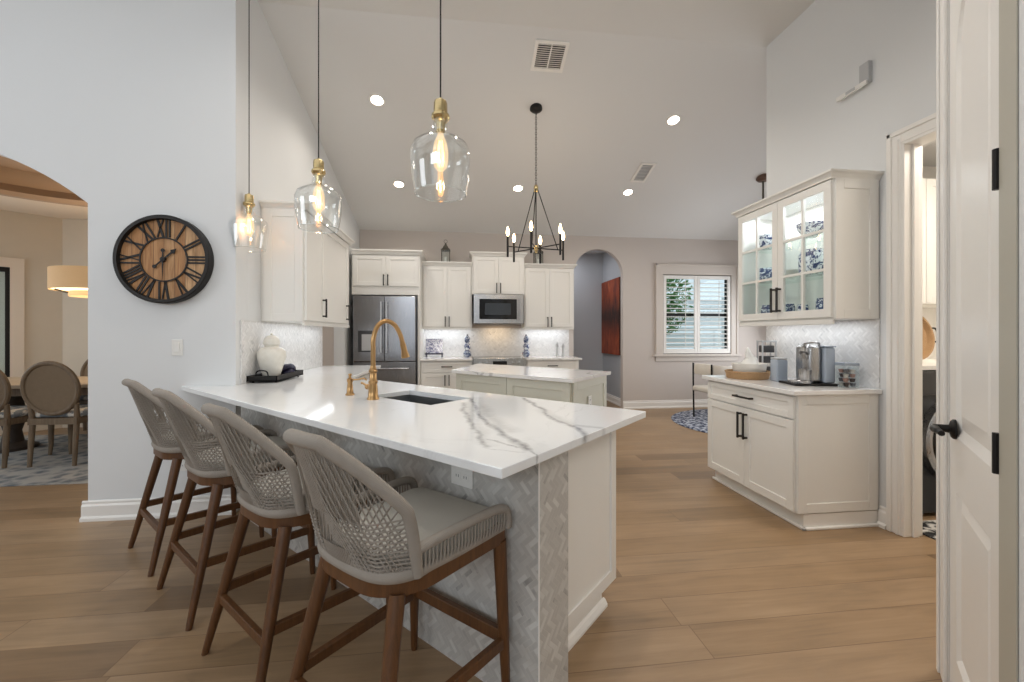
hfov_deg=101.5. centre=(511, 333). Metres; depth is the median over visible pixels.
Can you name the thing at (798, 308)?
mug
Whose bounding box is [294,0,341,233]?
pendant light
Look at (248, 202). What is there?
socket
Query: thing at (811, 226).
bowl
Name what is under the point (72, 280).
drum chandelier
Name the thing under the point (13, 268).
window
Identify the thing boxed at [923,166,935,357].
wall
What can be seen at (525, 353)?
jar
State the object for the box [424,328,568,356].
backsplash
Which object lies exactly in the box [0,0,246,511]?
wall
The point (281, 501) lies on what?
seat cushion
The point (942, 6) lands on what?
trim
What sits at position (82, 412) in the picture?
seat cushion
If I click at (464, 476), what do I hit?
socket
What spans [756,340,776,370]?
stand
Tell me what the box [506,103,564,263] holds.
chandelier
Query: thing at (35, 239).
wall
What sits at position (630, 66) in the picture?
ceiling
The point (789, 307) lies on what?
mug
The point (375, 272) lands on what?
tall cabinet
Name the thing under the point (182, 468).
wall outlet
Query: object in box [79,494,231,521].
baseboard
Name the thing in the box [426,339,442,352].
open cookbook
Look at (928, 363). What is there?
countertop
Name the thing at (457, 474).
socket
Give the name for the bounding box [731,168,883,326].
upper cabinet
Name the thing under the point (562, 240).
candle holder
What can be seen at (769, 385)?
countertop
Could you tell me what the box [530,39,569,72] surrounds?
ceiling vent
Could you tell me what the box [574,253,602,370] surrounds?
wall
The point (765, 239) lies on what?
bowl
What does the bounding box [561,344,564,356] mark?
pepper mill
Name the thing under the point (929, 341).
woven tray
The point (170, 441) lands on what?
seat cushion
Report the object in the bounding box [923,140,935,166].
ceiling
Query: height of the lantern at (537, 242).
0.369 m
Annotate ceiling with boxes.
[0,195,87,218]
[257,0,815,253]
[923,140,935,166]
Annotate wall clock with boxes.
[112,214,213,303]
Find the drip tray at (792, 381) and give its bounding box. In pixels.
[789,379,813,383]
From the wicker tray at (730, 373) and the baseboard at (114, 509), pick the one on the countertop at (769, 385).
the wicker tray at (730, 373)
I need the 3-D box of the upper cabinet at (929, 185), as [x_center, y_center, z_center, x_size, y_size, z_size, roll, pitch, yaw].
[3.329,-0.751,3.531,1.600,1.030,0.387,0,0,-7]
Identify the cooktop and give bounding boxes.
[472,356,522,357]
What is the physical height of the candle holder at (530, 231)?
0.215 m
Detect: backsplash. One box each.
[240,320,321,383]
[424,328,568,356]
[766,319,879,388]
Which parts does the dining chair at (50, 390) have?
leg, cane panel, frame, seat frame, leg, leg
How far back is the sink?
2.67 m
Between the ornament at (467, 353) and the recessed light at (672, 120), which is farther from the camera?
the ornament at (467, 353)
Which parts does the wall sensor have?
arm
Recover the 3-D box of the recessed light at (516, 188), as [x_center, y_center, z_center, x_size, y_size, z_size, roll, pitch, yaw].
[0.082,-2.007,5.762,0.167,0.051,0.160,0,0,-2]
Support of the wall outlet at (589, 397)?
attached to the kitchen island
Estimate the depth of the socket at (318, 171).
2.44 m
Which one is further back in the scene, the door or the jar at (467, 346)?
the jar at (467, 346)
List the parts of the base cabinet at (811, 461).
door, handle, handle, handle, drawer, door, molding, panel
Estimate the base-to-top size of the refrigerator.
1.825 m
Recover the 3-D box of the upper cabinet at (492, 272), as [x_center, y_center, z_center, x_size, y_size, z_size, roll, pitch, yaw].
[-0.231,-0.946,6.702,0.902,0.660,0.413,0,0,-7]
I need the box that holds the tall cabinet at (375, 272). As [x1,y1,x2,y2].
[351,248,425,384]
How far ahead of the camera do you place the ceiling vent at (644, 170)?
5.52 m
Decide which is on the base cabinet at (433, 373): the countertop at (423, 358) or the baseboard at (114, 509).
the countertop at (423, 358)
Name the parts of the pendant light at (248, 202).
lamp shade, cord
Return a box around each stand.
[425,352,442,357]
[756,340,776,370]
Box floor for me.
[0,401,941,681]
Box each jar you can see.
[256,333,285,375]
[463,350,470,356]
[464,343,470,349]
[465,336,469,342]
[522,350,529,356]
[523,336,528,342]
[523,343,528,349]
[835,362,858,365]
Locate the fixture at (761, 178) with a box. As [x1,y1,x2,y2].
[756,173,765,198]
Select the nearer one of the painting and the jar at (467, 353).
the jar at (467, 353)
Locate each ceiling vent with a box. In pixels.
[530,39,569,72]
[630,163,656,182]
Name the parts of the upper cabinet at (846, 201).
door, handle, handle, door, crown molding, panel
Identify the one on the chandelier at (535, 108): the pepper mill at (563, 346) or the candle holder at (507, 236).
the candle holder at (507, 236)
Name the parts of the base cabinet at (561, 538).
corner trim, molding, panel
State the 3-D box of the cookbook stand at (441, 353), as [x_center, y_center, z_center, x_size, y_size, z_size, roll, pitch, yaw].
[-1.216,0.233,6.543,0.280,0.274,0.205,0,0,-7]
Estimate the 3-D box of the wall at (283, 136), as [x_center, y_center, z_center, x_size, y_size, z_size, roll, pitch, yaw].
[-2.283,-0.681,4.899,0.140,3.930,3.524,0,0,-7]
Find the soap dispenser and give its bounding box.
[345,373,366,395]
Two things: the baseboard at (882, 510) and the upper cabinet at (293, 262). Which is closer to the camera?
the baseboard at (882, 510)
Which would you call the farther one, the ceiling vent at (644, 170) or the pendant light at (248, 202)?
the ceiling vent at (644, 170)
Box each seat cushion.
[0,405,27,417]
[35,404,87,417]
[79,395,87,399]
[161,426,214,446]
[196,436,293,470]
[251,460,382,508]
[339,487,494,570]
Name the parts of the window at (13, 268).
sash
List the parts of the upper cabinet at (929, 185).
door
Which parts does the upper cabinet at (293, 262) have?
panel, crown molding, light rail, door, handle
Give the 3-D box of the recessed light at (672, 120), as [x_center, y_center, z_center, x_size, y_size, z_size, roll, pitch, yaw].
[1.804,-2.387,4.670,0.167,0.051,0.160,0,0,-2]
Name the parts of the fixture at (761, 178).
stem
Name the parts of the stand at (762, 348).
pod drawer, pod drawer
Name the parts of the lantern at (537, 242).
frame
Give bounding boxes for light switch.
[172,339,182,355]
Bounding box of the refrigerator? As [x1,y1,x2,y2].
[353,296,417,384]
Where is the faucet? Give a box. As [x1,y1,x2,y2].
[361,319,409,399]
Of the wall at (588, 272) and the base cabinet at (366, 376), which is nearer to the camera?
the base cabinet at (366, 376)
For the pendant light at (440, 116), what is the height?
2.073 m
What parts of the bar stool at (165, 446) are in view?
frame, leg, leg, seat frame, armrest, leg, leg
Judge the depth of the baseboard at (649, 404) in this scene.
7.24 m
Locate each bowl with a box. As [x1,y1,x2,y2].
[731,362,767,371]
[759,234,771,249]
[786,269,797,279]
[796,221,822,238]
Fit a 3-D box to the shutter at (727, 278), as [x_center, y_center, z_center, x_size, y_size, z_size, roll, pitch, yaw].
[3.557,-0.341,7.365,0.621,1.360,0.081,0,0,-7]
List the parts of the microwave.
door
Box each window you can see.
[0,257,23,376]
[653,263,741,360]
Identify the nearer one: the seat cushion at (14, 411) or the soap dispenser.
the soap dispenser
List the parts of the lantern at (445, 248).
frame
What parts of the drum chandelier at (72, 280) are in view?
lamp shade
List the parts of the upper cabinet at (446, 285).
door, crown molding, light rail, door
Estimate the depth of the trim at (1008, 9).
0.97 m
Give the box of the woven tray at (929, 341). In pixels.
[923,317,935,358]
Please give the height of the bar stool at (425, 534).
1.038 m
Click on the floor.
(710, 584)
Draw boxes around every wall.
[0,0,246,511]
[0,210,61,434]
[0,219,87,427]
[247,0,359,365]
[360,230,765,408]
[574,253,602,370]
[603,252,620,397]
[766,0,935,509]
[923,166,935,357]
[1018,0,1023,681]
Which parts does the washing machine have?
control panel, door glass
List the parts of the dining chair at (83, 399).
seat frame, frame, leg, cane panel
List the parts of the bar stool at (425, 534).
leg, frame, armrest, leg, seat frame, leg, armrest, leg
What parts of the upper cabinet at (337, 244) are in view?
light rail, door, crown molding, handle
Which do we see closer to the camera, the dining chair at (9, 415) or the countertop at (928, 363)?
the countertop at (928, 363)
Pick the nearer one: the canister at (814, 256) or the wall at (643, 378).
the canister at (814, 256)
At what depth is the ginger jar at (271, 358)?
3.24 m
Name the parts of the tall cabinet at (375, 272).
door, crown molding, door, panel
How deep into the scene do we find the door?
1.26 m
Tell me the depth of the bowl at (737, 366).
3.39 m
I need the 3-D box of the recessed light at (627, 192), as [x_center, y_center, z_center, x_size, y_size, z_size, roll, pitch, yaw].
[1.648,-2.011,5.936,0.167,0.051,0.160,0,0,-2]
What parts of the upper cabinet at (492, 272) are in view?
door, crown molding, door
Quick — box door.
[930,0,998,681]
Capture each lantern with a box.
[441,240,449,261]
[533,242,542,262]
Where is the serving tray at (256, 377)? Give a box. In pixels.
[246,370,302,382]
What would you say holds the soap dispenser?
on the countertop at (499, 436)
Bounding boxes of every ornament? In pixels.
[463,334,470,356]
[522,334,529,356]
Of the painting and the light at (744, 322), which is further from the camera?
the painting
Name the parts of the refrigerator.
door, handle, drawer, handle, handle, door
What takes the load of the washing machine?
on the floor
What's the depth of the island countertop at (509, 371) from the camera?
4.01 m
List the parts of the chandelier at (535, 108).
rod, rod, stem, chain, rod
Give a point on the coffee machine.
(819, 358)
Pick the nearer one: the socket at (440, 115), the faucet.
the socket at (440, 115)
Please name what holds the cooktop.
in the range
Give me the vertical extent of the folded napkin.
0.140 m
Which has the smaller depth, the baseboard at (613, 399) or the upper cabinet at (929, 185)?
the upper cabinet at (929, 185)
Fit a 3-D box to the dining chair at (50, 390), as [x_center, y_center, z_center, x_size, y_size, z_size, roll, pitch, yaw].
[-4.445,0.764,4.223,0.508,1.018,0.530,0,0,-7]
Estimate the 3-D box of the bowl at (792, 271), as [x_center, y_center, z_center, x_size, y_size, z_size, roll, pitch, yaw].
[2.225,-0.471,3.332,0.120,0.070,0.120,0,0,-7]
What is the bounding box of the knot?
[281,364,295,373]
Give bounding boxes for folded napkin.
[741,348,758,363]
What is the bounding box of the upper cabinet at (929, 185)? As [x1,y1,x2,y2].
[923,178,935,307]
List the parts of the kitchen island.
panel, panel, panel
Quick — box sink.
[388,395,451,404]
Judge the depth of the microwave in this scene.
6.47 m
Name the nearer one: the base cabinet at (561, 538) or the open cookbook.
the base cabinet at (561, 538)
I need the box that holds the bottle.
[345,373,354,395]
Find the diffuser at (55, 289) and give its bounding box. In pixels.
[52,288,87,290]
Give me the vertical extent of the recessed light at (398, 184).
0.051 m
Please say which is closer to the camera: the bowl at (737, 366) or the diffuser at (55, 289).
the bowl at (737, 366)
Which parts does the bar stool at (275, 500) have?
leg, frame, leg, armrest, seat frame, leg, armrest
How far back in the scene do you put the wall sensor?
2.89 m
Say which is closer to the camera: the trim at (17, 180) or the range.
the trim at (17, 180)
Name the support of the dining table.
on the dining rug at (57, 468)
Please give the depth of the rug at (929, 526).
2.74 m
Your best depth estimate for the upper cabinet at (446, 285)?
6.47 m
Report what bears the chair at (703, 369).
on the round rug at (686, 419)
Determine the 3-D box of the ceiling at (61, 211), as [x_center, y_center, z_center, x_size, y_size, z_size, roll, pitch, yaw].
[-4.927,-1.626,4.332,5.260,0.100,3.034,0,0,-7]
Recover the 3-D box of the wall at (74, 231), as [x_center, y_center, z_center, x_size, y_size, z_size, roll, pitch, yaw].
[-5.126,-0.216,5.906,5.243,3.000,0.120,0,0,-7]
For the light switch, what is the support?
attached to the wall at (136, 108)
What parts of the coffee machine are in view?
lever, water tank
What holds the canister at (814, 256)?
on the upper cabinet at (846, 201)
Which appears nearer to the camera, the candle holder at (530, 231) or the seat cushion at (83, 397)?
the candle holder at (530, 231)
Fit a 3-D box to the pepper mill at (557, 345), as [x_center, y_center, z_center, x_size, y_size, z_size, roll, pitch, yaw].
[0.738,0.252,6.838,0.056,0.235,0.055,0,0,-7]
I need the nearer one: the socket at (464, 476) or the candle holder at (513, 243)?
the socket at (464, 476)
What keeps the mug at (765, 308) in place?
in the upper cabinet at (846, 201)
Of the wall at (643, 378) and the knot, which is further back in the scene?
the wall at (643, 378)
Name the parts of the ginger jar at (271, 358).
lid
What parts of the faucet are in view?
handle, spout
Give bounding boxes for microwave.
[473,294,523,323]
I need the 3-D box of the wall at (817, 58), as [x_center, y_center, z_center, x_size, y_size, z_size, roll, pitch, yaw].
[2.533,-0.681,2.791,0.120,3.930,2.149,0,0,-7]
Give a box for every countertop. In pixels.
[182,365,645,478]
[420,357,472,360]
[452,364,610,382]
[521,356,581,359]
[702,375,881,395]
[923,358,935,369]
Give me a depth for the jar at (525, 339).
6.77 m
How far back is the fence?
10.88 m
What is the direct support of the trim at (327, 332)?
attached to the wall at (283, 136)
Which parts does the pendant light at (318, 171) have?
lamp shade, cord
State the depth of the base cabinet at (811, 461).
2.79 m
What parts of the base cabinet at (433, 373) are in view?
door, drawer, door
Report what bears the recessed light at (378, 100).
in the ceiling at (630, 66)
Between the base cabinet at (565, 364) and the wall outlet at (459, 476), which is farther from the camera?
the base cabinet at (565, 364)
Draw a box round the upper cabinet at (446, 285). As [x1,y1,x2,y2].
[422,261,471,328]
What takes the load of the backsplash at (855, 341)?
attached to the wall at (817, 58)
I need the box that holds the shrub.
[666,279,693,334]
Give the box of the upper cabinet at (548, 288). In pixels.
[521,263,576,329]
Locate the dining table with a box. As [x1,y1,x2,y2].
[0,376,87,452]
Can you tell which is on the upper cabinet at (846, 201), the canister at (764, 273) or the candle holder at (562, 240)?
the canister at (764, 273)
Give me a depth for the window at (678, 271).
7.32 m
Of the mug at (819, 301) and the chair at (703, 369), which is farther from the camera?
the chair at (703, 369)
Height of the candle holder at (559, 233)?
0.215 m
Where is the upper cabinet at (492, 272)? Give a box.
[469,251,526,295]
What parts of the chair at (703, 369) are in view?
leg, seat, backrest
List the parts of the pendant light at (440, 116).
lamp shade, cord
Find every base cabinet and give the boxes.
[241,407,615,681]
[357,373,369,378]
[421,361,472,388]
[526,360,578,368]
[708,380,878,530]
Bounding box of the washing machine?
[923,370,935,513]
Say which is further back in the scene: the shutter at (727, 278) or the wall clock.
the shutter at (727, 278)
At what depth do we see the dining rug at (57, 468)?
4.02 m
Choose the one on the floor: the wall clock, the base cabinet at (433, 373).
the base cabinet at (433, 373)
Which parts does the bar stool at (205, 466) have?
leg, frame, leg, armrest, seat frame, armrest, leg, leg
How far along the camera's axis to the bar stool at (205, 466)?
1.94 m
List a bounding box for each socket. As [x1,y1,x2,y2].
[243,193,254,213]
[311,158,325,184]
[431,97,449,134]
[454,471,460,479]
[462,474,467,482]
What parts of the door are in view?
handle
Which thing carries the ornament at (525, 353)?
on the countertop at (529, 357)
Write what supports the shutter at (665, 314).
attached to the window at (678, 271)
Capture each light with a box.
[230,0,268,252]
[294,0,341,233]
[368,93,385,106]
[392,180,404,187]
[410,0,470,199]
[512,184,523,191]
[622,189,633,195]
[666,114,680,125]
[739,319,834,326]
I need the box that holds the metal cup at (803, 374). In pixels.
[798,369,811,380]
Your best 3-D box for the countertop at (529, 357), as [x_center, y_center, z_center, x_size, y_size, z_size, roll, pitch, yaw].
[0.606,0.384,6.676,0.866,0.029,0.645,0,0,-7]
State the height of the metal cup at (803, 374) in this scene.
0.080 m
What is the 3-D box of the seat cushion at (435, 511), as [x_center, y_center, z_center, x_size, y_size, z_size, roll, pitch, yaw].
[-0.336,0.628,1.389,0.410,0.067,0.447,0,0,36]
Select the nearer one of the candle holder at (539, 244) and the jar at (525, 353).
the candle holder at (539, 244)
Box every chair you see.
[0,370,54,467]
[20,361,87,467]
[78,359,87,437]
[692,363,732,416]
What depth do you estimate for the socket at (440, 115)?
1.79 m
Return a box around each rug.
[0,434,87,486]
[671,409,707,432]
[923,520,935,539]
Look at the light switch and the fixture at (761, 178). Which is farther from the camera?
the fixture at (761, 178)
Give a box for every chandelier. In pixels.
[47,265,87,297]
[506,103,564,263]
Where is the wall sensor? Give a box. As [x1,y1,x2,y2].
[836,60,871,101]
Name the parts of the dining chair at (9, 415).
cane panel, leg, frame, seat frame, leg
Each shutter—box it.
[663,275,696,353]
[697,276,729,352]
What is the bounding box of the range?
[472,356,525,365]
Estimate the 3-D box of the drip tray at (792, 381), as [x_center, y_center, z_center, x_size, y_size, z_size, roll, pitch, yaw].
[2.102,0.343,3.037,0.148,0.020,0.148,0,0,5]
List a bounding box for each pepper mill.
[555,342,558,356]
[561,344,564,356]
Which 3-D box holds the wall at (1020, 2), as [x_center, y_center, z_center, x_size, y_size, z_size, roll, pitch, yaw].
[1.410,-0.681,1.206,0.110,3.930,0.960,0,0,38]
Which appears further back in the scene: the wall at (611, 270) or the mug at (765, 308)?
the wall at (611, 270)
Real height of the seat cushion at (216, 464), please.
0.067 m
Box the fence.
[666,297,723,348]
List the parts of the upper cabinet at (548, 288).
door, light rail, crown molding, door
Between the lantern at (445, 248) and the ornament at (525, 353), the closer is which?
the lantern at (445, 248)
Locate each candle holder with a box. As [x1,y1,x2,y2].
[507,236,508,256]
[513,243,514,261]
[530,231,531,252]
[539,244,540,263]
[559,233,560,254]
[562,240,563,259]
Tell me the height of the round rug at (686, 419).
0.010 m
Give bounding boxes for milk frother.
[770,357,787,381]
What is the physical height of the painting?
1.399 m
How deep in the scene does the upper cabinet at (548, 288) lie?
6.67 m
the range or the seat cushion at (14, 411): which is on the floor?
the range
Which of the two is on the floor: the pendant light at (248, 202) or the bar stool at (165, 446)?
the bar stool at (165, 446)
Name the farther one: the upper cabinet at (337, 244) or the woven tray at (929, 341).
the upper cabinet at (337, 244)
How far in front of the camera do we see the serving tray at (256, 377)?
3.15 m
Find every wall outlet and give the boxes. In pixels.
[180,459,186,470]
[451,465,472,488]
[588,396,591,404]
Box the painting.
[602,277,620,354]
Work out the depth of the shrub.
9.09 m
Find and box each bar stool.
[122,379,263,576]
[151,388,314,630]
[201,403,394,681]
[283,428,511,681]
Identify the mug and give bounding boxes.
[761,305,769,312]
[786,304,794,311]
[796,304,808,310]
[816,298,822,308]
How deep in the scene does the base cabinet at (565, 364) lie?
6.39 m
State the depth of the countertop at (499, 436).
1.87 m
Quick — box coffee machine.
[779,341,837,385]
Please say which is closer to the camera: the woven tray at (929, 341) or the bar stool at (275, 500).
the bar stool at (275, 500)
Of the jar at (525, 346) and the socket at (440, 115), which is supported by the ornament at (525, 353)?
the jar at (525, 346)
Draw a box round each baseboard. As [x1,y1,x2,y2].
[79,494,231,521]
[607,393,620,406]
[623,399,707,408]
[877,505,885,529]
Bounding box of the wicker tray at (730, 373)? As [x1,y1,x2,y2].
[724,369,769,379]
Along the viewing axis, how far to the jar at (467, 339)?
6.65 m
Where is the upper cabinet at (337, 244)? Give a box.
[293,220,354,327]
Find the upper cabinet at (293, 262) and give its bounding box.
[259,200,329,325]
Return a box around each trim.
[0,156,87,206]
[322,326,333,365]
[886,113,935,537]
[936,0,949,681]
[999,0,1017,681]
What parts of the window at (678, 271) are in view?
sash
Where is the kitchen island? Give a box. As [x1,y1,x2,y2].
[456,373,606,406]
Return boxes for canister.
[759,267,771,283]
[798,248,822,276]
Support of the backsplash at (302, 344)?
attached to the wall at (283, 136)
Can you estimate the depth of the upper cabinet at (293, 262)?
3.40 m

